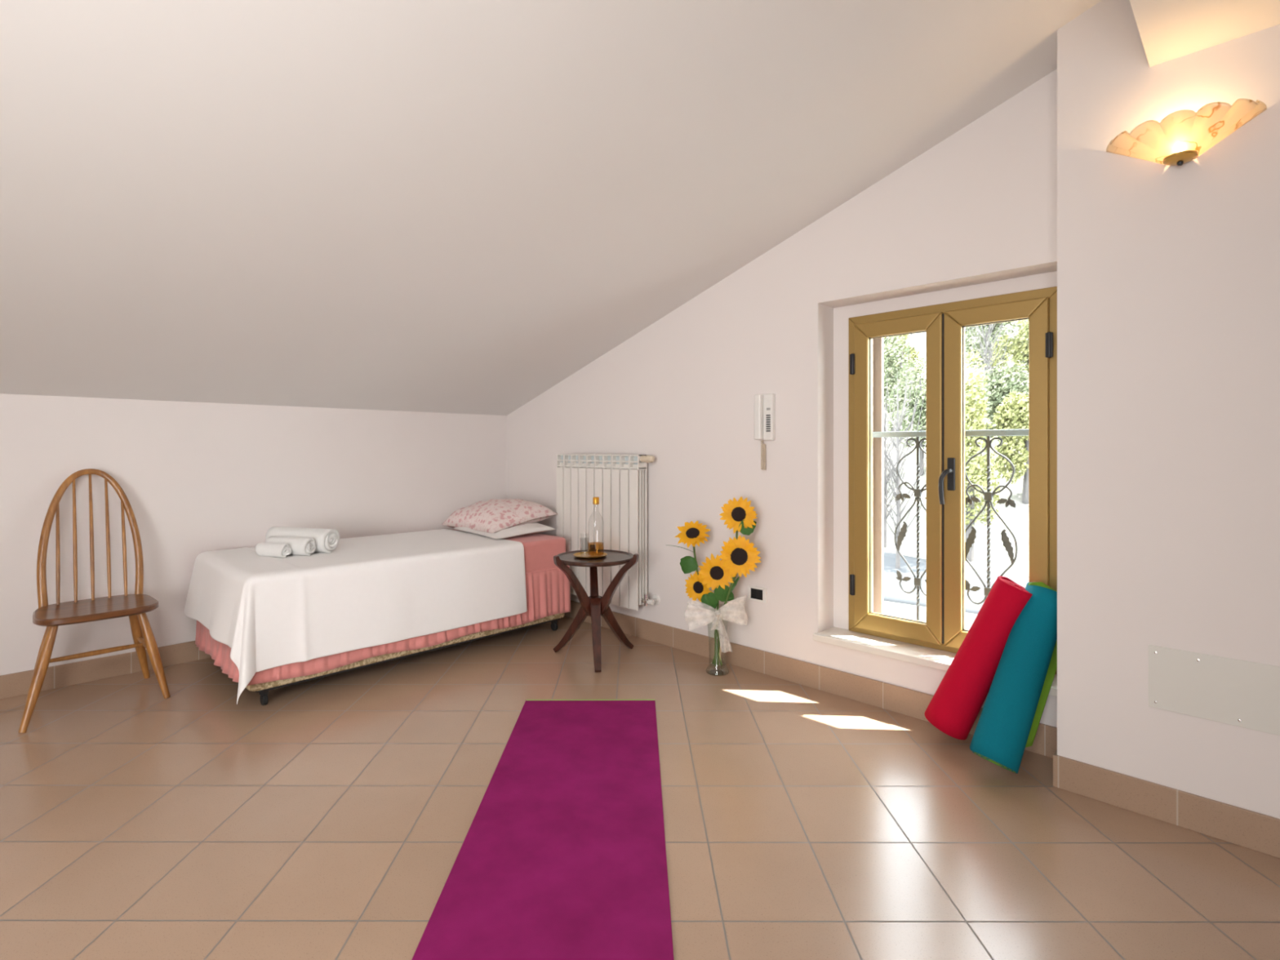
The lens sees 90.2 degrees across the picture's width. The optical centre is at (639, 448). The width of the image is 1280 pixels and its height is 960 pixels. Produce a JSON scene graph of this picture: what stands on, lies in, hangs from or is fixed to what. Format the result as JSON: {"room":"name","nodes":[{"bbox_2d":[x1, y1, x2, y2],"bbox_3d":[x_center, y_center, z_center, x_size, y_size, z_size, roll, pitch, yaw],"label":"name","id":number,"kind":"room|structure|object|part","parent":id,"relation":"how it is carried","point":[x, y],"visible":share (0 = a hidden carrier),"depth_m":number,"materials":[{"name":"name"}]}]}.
{"room":"exercise studio","nodes":[
{"label":"exercise studio","id":0,"kind":"room"},
{"bbox_2d":[0,393,506,675],"bbox_3d":[-3.202,0.459,3.128,0.300,1.482,6.800,0,0,44],"label":"wall","id":1,"kind":"structure","parent":0,"point":[196,478],"depth_m":3.58,"materials":[{"name":"paint"}]},
{"bbox_2d":[0,640,211,699],"bbox_3d":[-3.165,1.144,2.944,0.011,0.112,5.989,0,0,44],"label":"baseboard","id":2,"kind":"structure","parent":1,"relation":"attached to","point":[15,684],"depth_m":3.29,"materials":[{"name":"beige tile"}]},
{"bbox_2d":[0,0,1101,415],"bbox_3d":[-0.534,-1.208,0.492,7.800,2.085,6.770,0,0,44],"label":"ceiling","id":3,"kind":"structure","parent":0,"point":[459,206],"depth_m":2.29,"materials":[{"name":"paint"}]},
{"bbox_2d":[0,615,1279,959],"bbox_3d":[-0.642,1.260,0.382,7.800,0.120,6.460,0,0,44],"label":"floor","id":4,"kind":"structure","parent":0,"point":[331,818],"depth_m":2.00,"materials":[{"name":"tile"}]},
{"bbox_2d":[17,468,170,733],"bbox_3d":[-2.625,0.654,3.058,0.566,1.100,0.526,0,0,44],"label":"chair","id":5,"kind":"object","parent":4,"relation":"on","point":[135,606],"visible":1,"depth_m":3.07,"materials":[{"name":"brown wood"}]},
{"bbox_3d":[-2.608,0.989,2.766,0.133,0.431,0.133,0,0,44],"label":"leg","id":6,"kind":"part","parent":5,"relation":"part of","materials":[{"name":"brown wood"}]},
{"bbox_3d":[-2.827,0.989,3.020,0.151,0.430,0.043,0,0,7],"label":"leg","id":7,"kind":"part","parent":5,"relation":"part of","materials":[{"name":"brown wood"}]},
{"bbox_3d":[-2.589,0.766,3.038,0.410,0.036,0.450,0,0,44],"label":"seat","id":8,"kind":"part","parent":5,"relation":"part of","materials":[{"name":"brown wood"}]},
{"bbox_3d":[-2.578,0.989,3.277,0.043,0.429,0.138,0,0,2],"label":"leg","id":9,"kind":"part","parent":5,"relation":"part of","materials":[{"name":"brown wood"}]},
{"bbox_3d":[-2.339,0.989,3.066,0.153,0.430,0.043,0,0,-4],"label":"leg","id":10,"kind":"part","parent":5,"relation":"part of","materials":[{"name":"brown wood"}]},
{"bbox_2d":[195,528,570,705],"bbox_3d":[-1.462,0.894,3.850,1.005,0.612,1.907,0,0,44],"label":"bed","id":11,"kind":"object","parent":4,"relation":"on","point":[548,588],"visible":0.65,"depth_m":3.57,"materials":[{"name":"pink fabric"}]},
{"bbox_2d":[183,528,527,704],"bbox_3d":[-1.589,0.844,3.693,1.117,0.539,1.563,0,0,44],"label":"bedspread","id":12,"kind":"object","parent":11,"relation":"on","point":[271,612],"visible":0.9,"depth_m":3.28,"materials":[{"name":"white fabric"}]},
{"bbox_2d":[254,542,291,557],"bbox_3d":[-1.954,0.542,3.396,0.182,0.074,0.068,0,0,17],"label":"rolled towel","id":13,"kind":"object","parent":12,"relation":"on","point":[268,549],"visible":1,"depth_m":3.37,"materials":[{"name":"white fabric"}]},
{"bbox_2d":[265,536,315,555],"bbox_3d":[-1.901,0.531,3.470,0.272,0.097,0.090,0,0,15],"label":"rolled towel","id":14,"kind":"object","parent":12,"relation":"on","point":[303,546],"visible":0.7,"depth_m":3.43,"materials":[{"name":"white fabric"}]},
{"bbox_2d":[265,526,339,552],"bbox_3d":[-1.901,0.514,3.591,0.412,0.134,0.126,0,0,16],"label":"rolled towel","id":15,"kind":"object","parent":12,"relation":"on","point":[326,540],"visible":0.53,"depth_m":3.54,"materials":[{"name":"white fabric"}]},
{"bbox_3d":[-1.456,1.119,3.874,0.898,0.010,1.780,0,0,44],"label":"underside frame","id":16,"kind":"part","parent":11,"relation":"part of","materials":[{"name":"fabric"}]},
{"bbox_2d":[452,522,556,539],"bbox_3d":[-0.941,0.540,4.399,0.460,0.090,0.620,0,0,-43],"label":"pillow","id":17,"kind":"object","parent":11,"relation":"on","point":[529,528],"visible":0.51,"depth_m":4.21,"materials":[{"name":"white fabric"}]},
{"bbox_2d":[441,498,557,533],"bbox_3d":[-1.004,0.462,4.526,0.517,0.216,0.741,0,0,-43],"label":"pillow","id":18,"kind":"object","parent":17,"relation":"on","point":[494,515],"visible":0.87,"depth_m":4.33,"materials":[{"name":"pink fabric"}]},
{"bbox_3d":[-1.463,0.694,3.881,0.960,0.212,1.860,0,0,44],"label":"mattress","id":19,"kind":"part","parent":11,"relation":"part of","materials":[{"name":"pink fabric"}]},
{"bbox_2d":[411,699,674,959],"bbox_3d":[-0.230,1.196,2.099,0.612,0.008,1.872,0,0,0],"label":"yoga mat","id":20,"kind":"object","parent":4,"relation":"on","point":[562,855],"visible":1,"depth_m":1.89,"materials":[{"name":"purple rubber"}]},
{"bbox_2d":[553,544,638,672],"bbox_3d":[-0.259,0.896,3.668,0.506,0.609,0.534,0,0,44],"label":"side table","id":21,"kind":"object","parent":4,"relation":"on","point":[594,606],"visible":0.96,"depth_m":3.61,"materials":[{"name":"brown wood"}]},
{"bbox_3d":[-0.362,0.776,3.587,0.271,0.369,0.052,0,0,-38],"label":"arm","id":22,"kind":"part","parent":21,"relation":"part of","materials":[{"name":"brown wood"}]},
{"bbox_2d":[573,551,607,558],"bbox_3d":[-0.287,0.617,3.681,0.197,0.010,0.197,0,0,44],"label":"tray","id":23,"kind":"object","parent":21,"relation":"on","point":[582,554],"visible":1,"depth_m":3.70,"materials":[{"name":"gold metal"}]},
{"bbox_2d":[587,497,599,522],"bbox_3d":[-0.254,0.450,3.685,0.093,0.337,0.093,0,0,44],"label":"bottle","id":24,"kind":"object","parent":23,"relation":"on","point":[595,500],"visible":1,"depth_m":3.67,"materials":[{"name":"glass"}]},
{"bbox_3d":[-0.276,0.776,3.797,0.052,0.369,0.271,0,0,-8],"label":"arm","id":25,"kind":"part","parent":21,"relation":"part of","materials":[{"name":"brown wood"}]},
{"bbox_3d":[-0.137,0.776,3.617,0.271,0.369,0.052,0,0,22],"label":"arm","id":26,"kind":"part","parent":21,"relation":"part of","materials":[{"name":"brown wood"}]},
{"bbox_2d":[924,576,1032,740],"bbox_3d":[1.363,0.837,2.577,0.392,0.654,0.204,0,0,19],"label":"rolled mat","id":27,"kind":"object","parent":4,"relation":"on","point":[956,704],"visible":0.98,"depth_m":2.50,"materials":[{"name":"red rubber"}]},
{"bbox_2d":[969,582,1057,773],"bbox_3d":[1.466,0.851,2.420,0.579,0.646,0.164,0,0,-31],"label":"rolled mat","id":28,"kind":"object","parent":4,"relation":"on","point":[1012,711],"visible":0.95,"depth_m":2.34,"materials":[{"name":"teal rubber"}]},
{"bbox_3d":[0.415,1.022,3.409,0.126,0.355,0.126,0,0,44],"label":"glass vase","id":29,"kind":"object","parent":4,"relation":"on","visible":0},
{"bbox_2d":[671,520,719,662],"bbox_3d":[0.311,0.780,3.523,0.306,0.750,0.145,0,0,24],"label":"sunflower","id":30,"kind":"object","parent":29,"relation":"in","point":[692,533],"visible":0.93,"depth_m":3.52,"materials":[{"name":"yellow plant"}]},
{"bbox_3d":[0.356,0.820,3.484,0.028,0.669,0.211,0,0,-39],"label":"stem","id":31,"kind":"part","parent":30,"relation":"part of","materials":[{"name":"green plant"}]},
{"bbox_2d":[684,570,719,663],"bbox_3d":[0.334,0.911,3.449,0.090,0.488,0.199,0,0,-37],"label":"sunflower","id":32,"kind":"object","parent":29,"relation":"in","point":[695,588],"visible":0.85,"depth_m":3.44,"materials":[{"name":"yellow plant"}]},
{"bbox_3d":[0.379,0.952,3.445,0.138,0.406,0.038,0,0,44],"label":"stem","id":33,"kind":"part","parent":32,"relation":"part of","materials":[{"name":"green plant"}]},
{"bbox_2d":[684,595,747,652],"bbox_3d":[0.400,0.918,3.349,0.335,0.293,0.062,0,0,3],"label":"bow","id":34,"kind":"object","parent":29,"relation":"attached to","point":[735,616],"visible":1,"depth_m":3.33,"materials":[{"name":"white fabric"}]},
{"bbox_2d":[697,553,736,665],"bbox_3d":[0.411,0.855,3.373,0.203,0.600,0.074,0,0,14],"label":"sunflower","id":35,"kind":"object","parent":29,"relation":"in","point":[715,576],"visible":0.91,"depth_m":3.36,"materials":[{"name":"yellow plant"}]},
{"bbox_3d":[0.408,0.902,3.393,0.025,0.505,0.038,0,0,15],"label":"stem","id":36,"kind":"part","parent":35,"relation":"part of","materials":[{"name":"green plant"}]},
{"bbox_2d":[716,496,757,665],"bbox_3d":[0.496,0.702,3.336,0.234,0.905,0.088,0,0,21],"label":"sunflower","id":37,"kind":"object","parent":29,"relation":"in","point":[738,515],"visible":0.92,"depth_m":3.31,"materials":[{"name":"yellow plant"}]},
{"bbox_3d":[0.466,0.749,3.379,0.148,0.812,0.038,0,0,26],"label":"stem","id":38,"kind":"part","parent":37,"relation":"part of","materials":[{"name":"green plant"}]},
{"bbox_2d":[714,534,761,665],"bbox_3d":[0.508,0.800,3.332,0.238,0.711,0.164,0,0,6],"label":"sunflower","id":39,"kind":"object","parent":29,"relation":"in","point":[738,555],"visible":0.97,"depth_m":3.27,"materials":[{"name":"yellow plant"}]},
{"bbox_3d":[0.462,0.850,3.361,0.177,0.611,0.032,0,0,44],"label":"stem","id":40,"kind":"part","parent":39,"relation":"part of","materials":[{"name":"green plant"}]},
{"bbox_2d":[506,68,1057,727],"bbox_3d":[0.765,-0.301,3.609,4.692,3.003,0.440,0,0,44],"label":"wall","id":41,"kind":"structure","parent":0,"point":[973,215],"depth_m":3.29,"materials":[{"name":"paint"}]},
{"bbox_2d":[556,453,660,610],"bbox_3d":[-0.238,0.517,4.185,0.896,0.956,0.113,0,0,42],"label":"radiator","id":42,"kind":"object","parent":41,"relation":"attached to","point":[619,522],"visible":0.9,"depth_m":4.10,"materials":[{"name":"metal"}]},
{"bbox_2d":[747,585,766,603],"bbox_3d":[0.629,0.783,3.426,0.118,0.078,0.010,0,0,44],"label":"wall socket","id":43,"kind":"object","parent":41,"relation":"attached to","point":[754,593],"visible":1,"depth_m":3.42,"materials":[{"name":"white plastic"}]},
{"bbox_2d":[754,393,775,470],"bbox_3d":[0.656,-0.087,3.363,0.098,0.401,0.062,0,0,44],"label":"handset","id":44,"kind":"object","parent":41,"relation":"attached to","point":[764,404],"visible":1,"depth_m":3.35,"materials":[{"name":"white plastic"}]},
{"bbox_3d":[0.652,0.035,3.373,0.032,0.159,0.017,0,0,44],"label":"coiled cord","id":45,"kind":"part","parent":44,"relation":"part of","materials":[{"name":"beige plastic"}]},
{"bbox_3d":[0.669,-0.165,3.373,0.094,0.244,0.030,0,0,44],"label":"plate","id":46,"kind":"part","parent":44,"relation":"part of","materials":[{"name":"white plastic"}]},
{"bbox_3d":[0.673,-0.156,3.347,0.040,0.202,0.004,0,0,44],"label":"button panel","id":47,"kind":"part","parent":44,"relation":"part of","materials":[{"name":"white plastic"}]},
{"bbox_2d":[873,337,884,613],"bbox_3d":[1.584,1.350,2.967,3.922,6.100,0.270,0,0,44],"label":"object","id":48,"kind":"structure","parent":41,"relation":"attached to","point":[878,343],"depth_m":3.42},
{"bbox_2d":[813,626,1057,697],"bbox_3d":[1.323,0.937,2.872,1.078,0.032,0.232,0,0,44],"label":"windowsill","id":49,"kind":"structure","parent":41,"relation":"attached to","point":[933,658],"depth_m":2.94,"materials":[{"name":"stone"}]},
{"bbox_2d":[872,429,1028,620],"bbox_3d":[1.603,0.428,3.040,1.006,1.031,0.036,0,0,44],"label":"balcony railing","id":50,"kind":"object","parent":41,"relation":"on","point":[988,495],"visible":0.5,"depth_m":3.05,"materials":[{"name":"metal"}]},
{"bbox_3d":[1.583,-0.072,3.059,0.952,0.029,0.036,0,0,44],"label":"rail","id":51,"kind":"part","parent":50,"relation":"part of","materials":[{"name":"grey metal"}]},
{"bbox_2d":[848,286,1057,674],"bbox_3d":[1.372,0.131,2.892,0.917,1.581,0.154,0,0,44],"label":"window","id":52,"kind":"structure","parent":41,"relation":"in","point":[944,325],"depth_m":2.88,"materials":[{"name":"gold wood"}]},
{"bbox_3d":[1.390,0.115,2.846,0.032,0.146,0.013,0,0,44],"label":"handle","id":53,"kind":"part","parent":52,"relation":"part of","materials":[{"name":"black plastic"}]},
{"bbox_2d":[1057,0,1279,818],"bbox_3d":[2.855,-0.415,1.236,3.400,3.231,0.455,0,0,44],"label":"wall","id":54,"kind":"structure","parent":0,"point":[1168,277],"depth_m":2.06,"materials":[{"name":"paint"}]},
{"bbox_2d":[564,600,1279,857],"bbox_3d":[1.419,1.140,2.485,7.200,0.120,0.251,0,0,44],"label":"baseboard","id":55,"kind":"structure","parent":54,"relation":"attached to","point":[1253,830],"depth_m":2.26,"materials":[{"name":"beige tile"}]},
{"bbox_2d":[1106,98,1266,165],"bbox_3d":[1.680,-0.960,1.985,0.388,0.143,0.127,0,0,44],"label":"wall lamp","id":56,"kind":"object","parent":54,"relation":"attached to","point":[1181,136],"visible":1,"depth_m":1.96,"materials":[{"name":"white glass"}]},
{"bbox_2d":[1129,0,1279,66],"bbox_3d":[0.772,-1.623,-1.074,3.142,0.755,5.760,0,0,44],"label":"ceiling","id":57,"kind":"structure","parent":54,"relation":"attached to","point":[1169,29],"depth_m":1.86,"materials":[{"name":"paint"}]},
{"bbox_2d":[1148,644,1279,735],"bbox_3d":[1.877,0.742,1.870,0.605,0.202,0.007,0,0,44],"label":"cover plate","id":58,"kind":"object","parent":54,"relation":"attached to","point":[1244,694],"visible":1,"depth_m":1.97,"materials":[{"name":"paint"}]},
{"label":"outside","id":59,"kind":"structure","parent":0,"visible":0},
{"bbox_2d":[884,320,1028,629],"bbox_3d":[16.640,-8.114,37.448,48.000,25.028,53.000,0,0,44],"label":"outdoor background","id":60,"kind":"structure","parent":59,"point":[1016,518],"depth_m":19.77,"materials":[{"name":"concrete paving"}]},
{"bbox_2d":[884,377,909,547],"bbox_3d":[7.636,0.422,19.591,1.507,5.371,1.420,0,0,-11],"label":"bare tree","id":61,"kind":"object","parent":60,"relation":"on","point":[886,490],"visible":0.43,"depth_m":19.67,"materials":[{"name":"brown plant"}]},
{"bbox_2d":[884,335,911,413],"bbox_3d":[10.331,-2.677,27.389,2.710,4.718,2.252,0,0,-15],"label":"tree","id":62,"kind":"object","parent":60,"relation":"on","point":[890,365],"visible":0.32,"depth_m":27.01,"materials":[{"name":"green plant"}]},
{"bbox_2d":[884,333,921,382],"bbox_3d":[12.848,-5.011,31.974,2.022,4.496,2.723,0,0,44],"label":"tree","id":63,"kind":"object","parent":60,"relation":"on","point":[913,353],"visible":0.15,"depth_m":31.87,"materials":[{"name":"green plant"}]},
{"bbox_2d":[884,356,926,475],"bbox_3d":[10.340,-1.180,23.543,2.644,4.383,1.981,0,0,44],"label":"tree","id":64,"kind":"object","parent":60,"relation":"on","point":[921,389],"visible":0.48,"depth_m":23.41,"materials":[{"name":"green plant"}]},
{"bbox_2d":[884,353,926,568],"bbox_3d":[7.230,0.377,17.968,1.823,6.187,1.781,0,0,44],"label":"bare tree","id":65,"kind":"object","parent":60,"relation":"on","point":[897,445],"visible":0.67,"depth_m":17.91,"materials":[{"name":"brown plant"}]},
{"bbox_2d":[884,551,1028,613],"bbox_3d":[10.667,3.474,14.654,12.922,1.234,3.946,0,0,40],"label":"balcony floor","id":66,"kind":"structure","parent":60,"relation":"on","point":[893,592],"depth_m":16.87,"materials":[{"name":"concrete"}]},
{"bbox_2d":[964,382,990,497],"bbox_3d":[10.700,-0.167,20.861,1.320,4.099,1.487,0,0,33],"label":"tree","id":67,"kind":"object","parent":60,"relation":"on","point":[978,388],"visible":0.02,"depth_m":20.68,"materials":[{"name":"green plant"}]},
{"bbox_2d":[964,346,1000,561],"bbox_3d":[9.468,0.185,18.467,1.939,6.230,1.761,0,0,44],"label":"tree","id":68,"kind":"object","parent":60,"relation":"on","point":[973,470],"visible":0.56,"depth_m":18.23,"materials":[{"name":"green plant"}]},
{"bbox_2d":[964,322,1011,413],"bbox_3d":[13.127,-3.190,24.167,1.476,5.987,1.717,0,0,-1],"label":"bare tree","id":69,"kind":"object","parent":60,"relation":"on","point":[987,362],"visible":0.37,"depth_m":24.06,"materials":[{"name":"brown plant"}]},
{"bbox_2d":[964,320,1027,382],"bbox_3d":[16.151,-5.145,29.195,2.526,4.543,2.924,0,0,-25],"label":"tree","id":70,"kind":"object","parent":60,"relation":"on","point":[997,326],"visible":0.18,"depth_m":29.13,"materials":[{"name":"green plant"}]},
{"bbox_2d":[974,357,1028,455],"bbox_3d":[12.906,-1.457,22.711,2.204,3.541,2.061,0,0,44],"label":"tree","id":71,"kind":"object","parent":60,"relation":"on","point":[1000,387],"visible":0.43,"depth_m":22.41,"materials":[{"name":"green plant"}]},
{"bbox_2d":[989,319,1028,394],"bbox_3d":[15.500,-4.006,25.294,2.810,4.899,2.954,0,0,44],"label":"tree","id":72,"kind":"object","parent":60,"relation":"on","point":[1019,350],"visible":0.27,"depth_m":24.99,"materials":[{"name":"green plant"}]},
{"bbox_2d":[992,391,1028,503],"bbox_3d":[12.264,-0.042,20.048,1.957,3.576,1.970,0,0,44],"label":"tree","id":73,"kind":"object","parent":60,"relation":"on","point":[1013,411],"visible":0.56,"depth_m":19.92,"materials":[{"name":"green plant"}]}
]}

